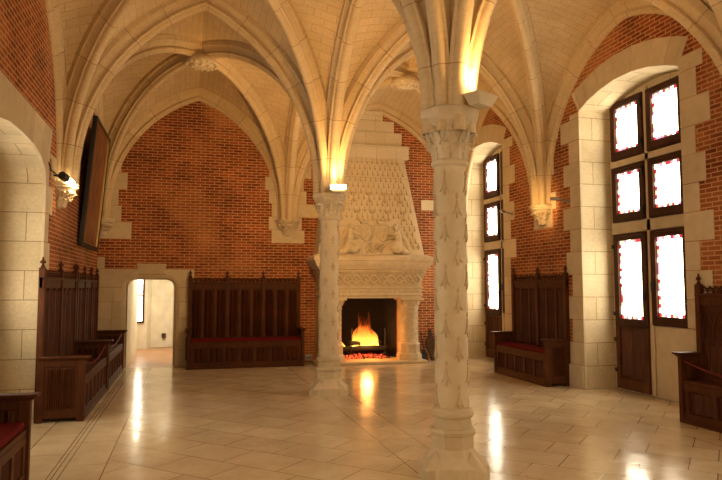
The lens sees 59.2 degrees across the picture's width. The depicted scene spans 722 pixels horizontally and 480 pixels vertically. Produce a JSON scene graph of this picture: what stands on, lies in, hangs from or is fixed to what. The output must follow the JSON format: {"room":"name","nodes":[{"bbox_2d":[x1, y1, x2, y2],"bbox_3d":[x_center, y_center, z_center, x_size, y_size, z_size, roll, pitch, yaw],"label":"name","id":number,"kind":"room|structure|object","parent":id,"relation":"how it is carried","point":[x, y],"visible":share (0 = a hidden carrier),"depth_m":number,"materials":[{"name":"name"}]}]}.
{"room":"historic interior","nodes":[
{"label":"historic interior","id":0,"kind":"room"},
{"bbox_2d":[0,0,96,418],"bbox_3d":[-3.230,-1.389,4.291,0.560,6.600,17.050,1,-4,-15],"label":"wall","id":1,"kind":"structure","parent":0,"point":[26,61],"depth_m":7.77,"materials":[{"name":"beige stone"}]},
{"bbox_2d":[0,70,56,269],"bbox_3d":[-3.081,0.129,4.666,0.040,3.620,7.791,1,-4,-15],"label":"trim","id":2,"kind":"structure","parent":1,"relation":"attached to","point":[15,109],"depth_m":7.38,"materials":[{"name":"stone"}]},
{"bbox_2d":[45,0,66,180],"bbox_3d":[-3.574,-2.246,6.712,0.221,2.784,4.455,1,-4,-15],"label":"trim","id":3,"kind":"structure","parent":1,"relation":"attached to","point":[53,10],"depth_m":8.31,"materials":[{"name":"stone"}]},
{"bbox_2d":[55,181,79,208],"bbox_3d":[-4.035,-0.599,8.736,0.304,0.355,0.530,1,-4,-15],"label":"corbel","id":4,"kind":"object","parent":1,"relation":"attached to","point":[64,192],"visible":0.99,"depth_m":8.61,"materials":[{"name":"stone"}]},
{"bbox_2d":[53,171,75,186],"bbox_3d":[-3.945,-0.812,8.494,0.140,0.183,0.364,-1,-4,12],"label":"floodlight","id":5,"kind":"object","parent":4,"relation":"on","point":[63,176],"visible":1,"depth_m":8.44,"materials":[{"name":"black metal"}]},
{"bbox_2d":[78,115,110,250],"bbox_3d":[-4.657,-0.917,11.166,0.243,2.134,1.800,1,-4,-15],"label":"painting","id":6,"kind":"object","parent":1,"relation":"attached to","point":[99,148],"visible":1,"depth_m":11.06,"materials":[{"name":"brown wood"}]},
{"bbox_2d":[95,96,103,125],"bbox_3d":[-4.662,-1.952,10.732,0.221,2.784,4.065,1,-4,-15],"label":"trim","id":7,"kind":"structure","parent":1,"relation":"attached to","point":[99,108],"depth_m":11.90,"materials":[{"name":"stone"}]},
{"bbox_2d":[71,0,319,198],"bbox_3d":[-2.315,-2.208,9.361,3.911,3.095,0.260,1,-4,-16],"label":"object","id":8,"kind":"structure","parent":1,"relation":"attached to","point":[127,42],"depth_m":9.34,"materials":[{"name":"stone"}]},
{"bbox_2d":[102,40,290,217],"bbox_3d":[-2.839,-2.004,11.262,5.546,2.966,0.264,-2,-5,30],"label":"trim","id":9,"kind":"structure","parent":1,"relation":"attached to","point":[217,49],"depth_m":11.80,"materials":[{"name":"stone"}]},
{"bbox_2d":[112,34,285,218],"bbox_3d":[-2.853,-2.006,11.226,0.242,2.966,5.561,-2,-5,28],"label":"trim","id":10,"kind":"structure","parent":1,"relation":"attached to","point":[165,43],"depth_m":12.20,"materials":[{"name":"stone"}]},
{"bbox_2d":[184,53,217,71],"bbox_3d":[-2.842,-3.156,11.333,0.590,0.225,0.590,1,-4,-15],"label":"boss","id":11,"kind":"object","parent":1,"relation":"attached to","point":[201,62],"visible":0.99,"depth_m":11.17,"materials":[{"name":"stone"}]},
{"bbox_2d":[60,0,425,180],"bbox_3d":[-1.688,-2.295,7.289,5.889,2.966,0.281,-3,-5,32],"label":"trim","id":12,"kind":"structure","parent":1,"relation":"attached to","point":[110,14],"depth_m":8.45,"materials":[{"name":"stone"}]},
{"bbox_2d":[266,0,327,192],"bbox_3d":[-1.737,-2.298,7.248,0.258,2.966,5.952,-2,-5,25],"label":"trim","id":13,"kind":"structure","parent":1,"relation":"attached to","point":[285,12],"depth_m":9.24,"materials":[{"name":"stone"}]},
{"bbox_2d":[400,0,434,135],"bbox_3d":[-1.108,-2.513,5.207,4.073,3.094,0.260,1,-4,-17],"label":"trim","id":14,"kind":"structure","parent":1,"relation":"attached to","point":[415,11],"depth_m":5.60,"materials":[{"name":"stone"}]},
{"bbox_2d":[425,0,449,131],"bbox_3d":[-0.538,-2.601,3.127,0.262,2.966,6.057,-2,-5,27],"label":"trim","id":15,"kind":"structure","parent":1,"relation":"attached to","point":[438,11],"depth_m":5.48,"materials":[{"name":"stone"}]},
{"bbox_2d":[126,346,172,367],"bbox_3d":[-4.494,2.695,14.866,2.650,0.001,4.550,1,-4,-15],"label":"floor","id":16,"kind":"structure","parent":0,"point":[153,357],"depth_m":14.20,"materials":[{"name":"ceramic"}]},
{"bbox_2d":[126,280,173,366],"bbox_3d":[-4.494,1.399,14.961,2.650,2.600,4.550,1,-4,-15],"label":"wall","id":17,"kind":"structure","parent":0,"point":[159,294],"depth_m":16.75,"materials":[{"name":"paint"}]},
{"bbox_2d":[137,280,144,322],"bbox_3d":[-6.019,1.353,16.304,0.900,1.550,0.040,1,-4,-17],"label":"window","id":18,"kind":"structure","parent":17,"relation":"in","point":[141,283],"depth_m":16.39,"materials":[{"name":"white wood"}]},
{"bbox_2d":[121,275,178,367],"bbox_3d":[-4.200,1.613,12.681,1.080,1.840,0.064,1,-4,-15],"label":"trim","id":19,"kind":"structure","parent":17,"relation":"attached to","point":[133,277],"depth_m":12.74,"materials":[{"name":"stone"}]},
{"bbox_2d":[97,101,434,366],"bbox_3d":[-1.149,-0.702,13.657,8.550,6.600,0.001,1,-4,-15],"label":"wall","id":20,"kind":"structure","parent":0,"point":[195,197],"depth_m":13.18,"materials":[{"name":"red brick"}]},
{"bbox_2d":[100,218,114,236],"bbox_3d":[-4.961,-0.247,12.436,0.290,0.355,0.265,3,-5,-37],"label":"corbel","id":21,"kind":"object","parent":20,"relation":"attached to","point":[106,223],"visible":1,"depth_m":12.39,"materials":[{"name":"stone"}]},
{"bbox_2d":[108,87,279,218],"bbox_3d":[-3.370,-1.775,13.135,3.835,2.785,0.221,1,-4,-15],"label":"trim","id":22,"kind":"structure","parent":20,"relation":"attached to","point":[161,109],"depth_m":13.13,"materials":[{"name":"stone"}]},
{"bbox_2d":[97,166,433,366],"bbox_3d":[-1.439,0.489,13.501,7.745,4.197,0.042,1,-4,-15],"label":"trim","id":23,"kind":"structure","parent":20,"relation":"attached to","point":[111,281],"depth_m":12.72,"materials":[{"name":"stone"}]},
{"bbox_2d":[275,219,299,236],"bbox_3d":[-1.530,-0.257,13.404,0.530,0.355,0.304,1,-4,-15],"label":"corbel","id":24,"kind":"object","parent":20,"relation":"attached to","point":[287,228],"visible":1,"depth_m":13.37,"materials":[{"name":"stone"}]},
{"bbox_2d":[305,355,311,360],"bbox_3d":[-1.108,2.478,13.403,0.140,0.120,0.059,1,-4,-15],"label":"socket","id":25,"kind":"object","parent":20,"relation":"attached to","point":[307,357],"visible":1,"depth_m":13.38,"materials":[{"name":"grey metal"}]},
{"bbox_2d":[298,102,427,204],"bbox_3d":[0.371,-1.701,14.142,4.085,2.784,0.221,1,-4,-15],"label":"trim","id":26,"kind":"structure","parent":20,"relation":"attached to","point":[389,112],"depth_m":14.26,"materials":[{"name":"stone"}]},
{"bbox_2d":[29,357,721,479],"bbox_3d":[0.794,1.971,4.988,9.400,0.001,17.370,1,-4,-15],"label":"floor","id":27,"kind":"structure","parent":0,"point":[156,423],"depth_m":7.15,"materials":[{"name":"tile"}]},
{"bbox_2d":[0,392,40,479],"bbox_3d":[-2.604,1.292,4.019,0.585,1.211,2.280,1,-4,-15],"label":"bench","id":28,"kind":"object","parent":27,"relation":"on","point":[14,407],"visible":0.98,"depth_m":5.04,"materials":[{"name":"brown wood"}]},
{"bbox_2d":[0,422,23,448],"bbox_3d":[-2.604,1.397,4.012,0.415,0.059,2.060,1,-4,-15],"label":"seat cushion","id":29,"kind":"object","parent":28,"relation":"on","point":[8,431],"visible":1,"depth_m":4.78,"materials":[{"name":"red fabric"}]},
{"bbox_2d":[33,257,112,423],"bbox_3d":[-3.845,1.260,8.702,0.605,1.961,2.380,1,-4,-15],"label":"bench","id":30,"kind":"object","parent":27,"relation":"on","point":[69,386],"visible":1,"depth_m":7.82,"materials":[{"name":"brown wood"}]},
{"bbox_2d":[86,344,105,362],"bbox_3d":[-3.645,1.589,8.732,0.016,0.146,2.224,1,-4,-15],"label":"rope","id":31,"kind":"object","parent":30,"relation":"hanging from","point":[105,344],"visible":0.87,"depth_m":9.02,"materials":[{"name":"red fabric"}]},
{"bbox_2d":[75,264,127,388],"bbox_3d":[-4.478,1.432,11.042,0.605,1.961,2.440,1,-4,-15],"label":"bench","id":32,"kind":"object","parent":27,"relation":"on","point":[87,285],"visible":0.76,"depth_m":11.13,"materials":[{"name":"brown wood"}]},
{"bbox_2d":[185,270,305,369],"bbox_3d":[-2.316,1.574,12.839,2.360,1.941,0.585,1,-4,-15],"label":"bench","id":33,"kind":"object","parent":27,"relation":"on","point":[227,309],"visible":0.94,"depth_m":12.94,"materials":[{"name":"brown wood"}]},
{"bbox_2d":[191,336,299,341],"bbox_3d":[-2.316,1.998,12.808,2.140,0.049,0.415,1,-4,-15],"label":"seat cushion","id":34,"kind":"object","parent":33,"relation":"on","point":[233,339],"visible":0.99,"depth_m":12.68,"materials":[{"name":"red fabric"}]},
{"bbox_2d":[309,192,348,396],"bbox_3d":[-0.486,0.801,9.676,0.600,3.020,0.600,0,-4,-5],"label":"column","id":35,"kind":"structure","parent":27,"relation":"on","point":[328,382],"depth_m":9.55,"materials":[{"name":"stone"}]},
{"bbox_2d":[329,184,347,193],"bbox_3d":[-0.342,-0.757,9.493,0.280,0.100,0.285,0,-4,-3],"label":"uplight","id":36,"kind":"object","parent":35,"relation":"on","point":[338,188],"visible":1,"depth_m":9.36,"materials":[{"name":"glass"}]},
{"bbox_2d":[307,110,433,365],"bbox_3d":[0.122,-0.138,13.796,2.570,5.496,1.415,1,-4,-15],"label":"fireplace","id":37,"kind":"object","parent":27,"relation":"on","point":[382,261],"visible":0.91,"depth_m":13.55,"materials":[{"name":"stone"}]},
{"bbox_2d":[347,328,355,359],"bbox_3d":[-0.250,2.221,13.697,0.205,0.668,0.382,1,-4,-15],"label":"andiron","id":38,"kind":"object","parent":37,"relation":"on","point":[351,329],"visible":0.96,"depth_m":13.54,"materials":[{"name":"black metal"}]},
{"bbox_2d":[343,345,387,351],"bbox_3d":[0.092,2.347,13.777,1.031,0.127,0.125,1,-4,-16],"label":"log","id":39,"kind":"object","parent":38,"relation":"on","point":[372,347],"visible":0.89,"depth_m":13.74,"materials":[{"name":"black wood"}]},
{"bbox_2d":[342,334,378,346],"bbox_3d":[-0.041,1.948,13.821,0.884,0.808,0.168,1,-4,-15],"label":"fire","id":40,"kind":"object","parent":39,"relation":"on","point":[370,340],"visible":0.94,"depth_m":13.81,"materials":[{"name":"yellow"}]},
{"bbox_3d":[0.048,2.358,13.903,0.927,0.148,0.175,1,-4,-15],"label":"log","id":41,"kind":"object","parent":38,"relation":"on","visible":0},
{"bbox_2d":[348,340,381,345],"bbox_3d":[0.091,2.246,13.849,0.766,0.117,0.113,2,-5,-22],"label":"log","id":42,"kind":"object","parent":41,"relation":"on","point":[379,341],"visible":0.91,"depth_m":13.73,"materials":[{"name":"black wood"}]},
{"bbox_2d":[345,353,386,358],"bbox_3d":[0.085,2.511,13.785,0.961,0.096,0.477,1,-4,-15],"label":"embers","id":43,"kind":"object","parent":37,"relation":"on","point":[363,356],"visible":0.93,"depth_m":13.67,"materials":[{"name":"red"}]},
{"bbox_2d":[313,157,423,254],"bbox_3d":[0.182,-0.745,13.619,2.300,2.159,0.773,1,-4,-15],"label":"hood","id":44,"kind":"object","parent":37,"relation":"attached to","point":[378,217],"depth_m":13.64,"materials":[{"name":"stone"}]},
{"bbox_2d":[307,254,433,269],"bbox_3d":[0.194,0.474,13.485,2.570,0.330,0.865,1,-4,-15],"label":"mantel shelf","id":45,"kind":"object","parent":37,"relation":"attached to","point":[345,261],"depth_m":13.16,"materials":[{"name":"stone"}]},
{"bbox_2d":[380,327,389,357],"bbox_3d":[0.484,2.236,13.894,0.205,0.668,0.382,1,-4,-15],"label":"andiron","id":46,"kind":"object","parent":37,"relation":"on","point":[385,328],"visible":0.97,"depth_m":13.73,"materials":[{"name":"black metal"}]},
{"bbox_2d":[420,332,427,359],"bbox_3d":[1.356,2.309,13.767,0.150,0.610,0.208,1,-4,-15],"label":"shovel","id":47,"kind":"object","parent":27,"relation":"on","point":[424,353],"visible":0.8,"depth_m":13.72,"materials":[{"name":"black metal"}]},
{"bbox_2d":[425,329,434,360],"bbox_3d":[1.541,2.299,13.963,0.249,0.660,0.239,-2,-5,26],"label":"bellows","id":48,"kind":"object","parent":27,"relation":"on","point":[430,341],"visible":0.88,"depth_m":13.92,"materials":[{"name":"brown wood"}]},
{"bbox_2d":[418,104,489,479],"bbox_3d":[0.789,0.425,5.583,0.600,3.170,0.600,0,-4,5],"label":"column","id":49,"kind":"structure","parent":27,"relation":"on","point":[452,454],"depth_m":5.46,"materials":[{"name":"stone"}]},
{"bbox_2d":[463,89,497,108],"bbox_3d":[1.026,-1.194,5.454,0.280,0.100,0.170,4,-6,-43],"label":"uplight","id":50,"kind":"object","parent":49,"relation":"on","point":[480,99],"visible":1,"depth_m":5.39,"materials":[{"name":"stone"}]},
{"bbox_2d":[490,265,569,386],"bbox_3d":[2.914,1.439,11.141,0.505,1.961,1.880,1,-4,-15],"label":"bench","id":51,"kind":"object","parent":27,"relation":"on","point":[540,308],"visible":0.98,"depth_m":10.94,"materials":[{"name":"brown wood"}]},
{"bbox_2d":[497,342,543,352],"bbox_3d":[2.914,1.873,11.109,0.335,0.049,1.660,1,-4,-15],"label":"seat cushion","id":52,"kind":"object","parent":51,"relation":"on","point":[534,348],"visible":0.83,"depth_m":11.12,"materials":[{"name":"red fabric"}]},
{"bbox_2d":[672,273,721,432],"bbox_3d":[4.214,1.202,6.540,0.395,1.761,2.350,1,-4,-15],"label":"bench","id":53,"kind":"object","parent":27,"relation":"on","point":[700,391],"visible":0.98,"depth_m":7.47,"materials":[{"name":"brown wood"}]},
{"bbox_2d":[684,361,721,376],"bbox_3d":[4.108,1.429,6.490,0.016,0.156,2.164,1,-4,-15],"label":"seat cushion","id":54,"kind":"object","parent":53,"relation":"hanging from","point":[684,361],"visible":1,"depth_m":7.24,"materials":[{"name":"red"}]},
{"bbox_2d":[59,0,713,149],"bbox_3d":[-0.351,-2.263,9.652,7.750,2.927,8.350,1,-4,-15],"label":"ceiling","id":55,"kind":"structure","parent":0,"point":[560,27],"depth_m":10.12,"materials":[{"name":"stone"}]},
{"bbox_2d":[284,99,300,221],"bbox_3d":[-1.023,-1.971,11.759,0.260,2.974,4.000,1,-4,-16],"label":"trim","id":56,"kind":"structure","parent":55,"relation":"attached to","point":[293,121],"depth_m":13.16,"materials":[{"name":"stone"}]},
{"bbox_2d":[327,0,364,196],"bbox_3d":[0.151,-2.258,7.840,0.260,2.972,4.403,1,-4,-17],"label":"trim","id":57,"kind":"structure","parent":55,"relation":"attached to","point":[351,11],"depth_m":9.26,"materials":[{"name":"stone"}]},
{"bbox_2d":[390,75,419,90],"bbox_3d":[0.869,-3.074,12.451,0.590,0.225,0.590,1,-4,-15],"label":"boss","id":58,"kind":"object","parent":55,"relation":"attached to","point":[405,82],"visible":0.99,"depth_m":12.28,"materials":[{"name":"stone"}]},
{"bbox_2d":[467,14,721,402],"bbox_3d":[4.793,-1.231,6.450,0.560,6.600,17.050,1,-4,-15],"label":"wall","id":59,"kind":"structure","parent":0,"point":[545,248],"depth_m":10.18,"materials":[{"name":"red brick"}]},
{"bbox_2d":[390,62,420,95],"bbox_3d":[0.875,-1.927,12.298,0.318,2.966,5.642,-2,-5,30],"label":"trim","id":60,"kind":"structure","parent":59,"relation":"attached to","point":[401,70],"depth_m":12.15,"materials":[{"name":"stone"}]},
{"bbox_2d":[293,64,530,219],"bbox_3d":[0.816,-1.918,12.427,5.426,2.966,0.302,-2,-5,26],"label":"trim","id":61,"kind":"structure","parent":59,"relation":"attached to","point":[303,154],"depth_m":12.36,"materials":[{"name":"stone"}]},
{"bbox_2d":[343,40,538,209],"bbox_3d":[1.367,-2.117,10.589,4.058,3.094,0.260,2,-4,-21],"label":"trim","id":62,"kind":"structure","parent":59,"relation":"attached to","point":[489,70],"depth_m":10.96,"materials":[{"name":"stone"}]},
{"bbox_2d":[465,108,489,223],"bbox_3d":[2.761,-1.788,12.967,0.221,2.786,3.605,1,-4,-15],"label":"trim","id":63,"kind":"structure","parent":59,"relation":"attached to","point":[482,112],"depth_m":14.04,"materials":[{"name":"stone"}]},
{"bbox_2d":[467,0,495,133],"bbox_3d":[3.171,-2.519,4.241,5.781,2.966,0.253,-3,-5,33],"label":"trim","id":64,"kind":"structure","parent":59,"relation":"attached to","point":[482,10],"depth_m":5.55,"materials":[{"name":"stone"}]},
{"bbox_2d":[483,249,501,357],"bbox_3d":[2.924,1.412,14.105,0.111,2.390,0.760,1,-4,-15],"label":"door","id":65,"kind":"structure","parent":59,"relation":"in","point":[492,258],"depth_m":14.15,"materials":[{"name":"brown wood"}]},
{"bbox_2d":[483,152,504,312],"bbox_3d":[3.035,-0.174,13.810,0.111,3.490,1.570,1,-4,-15],"label":"window","id":66,"kind":"structure","parent":59,"relation":"in","point":[492,170],"depth_m":14.18,"materials":[{"name":"brown wood"}]},
{"bbox_2d":[500,209,512,215],"bbox_3d":[2.781,-0.526,12.196,0.327,0.097,0.100,2,-5,-29],"label":"wall spotlight","id":67,"kind":"object","parent":59,"relation":"attached to","point":[501,211],"visible":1,"depth_m":12.19,"materials":[{"name":"grey metal"}]},
{"bbox_2d":[508,0,546,204],"bbox_3d":[2.003,-2.204,8.535,0.242,2.966,6.108,-2,-5,24],"label":"trim","id":68,"kind":"structure","parent":59,"relation":"attached to","point":[520,10],"depth_m":10.43,"materials":[{"name":"stone"}]},
{"bbox_2d":[338,0,721,183],"bbox_3d":[1.965,-2.210,8.453,5.783,2.966,0.300,-3,-5,31],"label":"trim","id":69,"kind":"structure","parent":59,"relation":"attached to","point":[694,16],"depth_m":9.30,"materials":[{"name":"stone"}]},
{"bbox_2d":[529,204,551,225],"bbox_3d":[3.110,-0.423,11.133,0.304,0.355,0.530,1,-4,-15],"label":"corbel","id":70,"kind":"object","parent":59,"relation":"attached to","point":[541,213],"visible":1,"depth_m":11.02,"materials":[{"name":"stone"}]},
{"bbox_2d":[550,197,569,202],"bbox_3d":[3.261,-0.657,10.421,0.327,0.097,0.100,0,-4,-1],"label":"wall spotlight","id":71,"kind":"object","parent":59,"relation":"attached to","point":[551,198],"visible":1,"depth_m":10.41,"materials":[{"name":"grey metal"}]},
{"bbox_2d":[484,85,688,401],"bbox_3d":[4.268,-0.024,9.371,0.050,4.580,10.860,1,-4,-15],"label":"trim","id":72,"kind":"structure","parent":59,"relation":"attached to","point":[665,341],"depth_m":9.18,"materials":[{"name":"stone"}]},
{"bbox_2d":[474,36,714,389],"bbox_3d":[3.824,-0.286,8.876,0.075,5.071,12.002,1,-4,-15],"label":"trim","id":73,"kind":"structure","parent":59,"relation":"attached to","point":[663,51],"depth_m":9.47,"materials":[{"name":"stone"}]},
{"bbox_2d":[475,0,721,137],"bbox_3d":[2.587,-2.427,6.383,3.885,3.095,0.260,1,-4,-18],"label":"trim","id":74,"kind":"structure","parent":59,"relation":"attached to","point":[716,5],"depth_m":6.74,"materials":[{"name":"stone"}]},
{"bbox_2d":[546,0,670,203],"bbox_3d":[3.803,-2.070,9.115,0.221,2.783,4.565,1,-4,-15],"label":"trim","id":75,"kind":"structure","parent":59,"relation":"attached to","point":[621,10],"depth_m":10.06,"materials":[{"name":"stone"}]},
{"bbox_2d":[611,231,651,394],"bbox_3d":[4.117,1.088,9.695,0.111,2.390,0.760,1,-4,-15],"label":"door","id":76,"kind":"structure","parent":59,"relation":"in","point":[630,250],"depth_m":9.68,"materials":[{"name":"brown wood"}]},
{"bbox_2d":[609,75,687,327],"bbox_3d":[4.228,-0.498,9.400,0.111,3.490,1.570,1,-4,-15],"label":"window","id":77,"kind":"structure","parent":59,"relation":"in","point":[662,102],"depth_m":9.20,"materials":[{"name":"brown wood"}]},
{"bbox_3d":[3.161,-2.658,4.270,3.780,2.927,4.600,1,-4,-15],"label":"ceiling","id":78,"kind":"structure","parent":0,"visible":0},
{"bbox_2d":[448,0,473,130],"bbox_3d":[1.376,-2.564,3.676,0.260,2.972,4.500,1,-4,-15],"label":"trim","id":79,"kind":"structure","parent":78,"relation":"attached to","point":[461,11],"depth_m":5.45,"materials":[{"name":"stone"}]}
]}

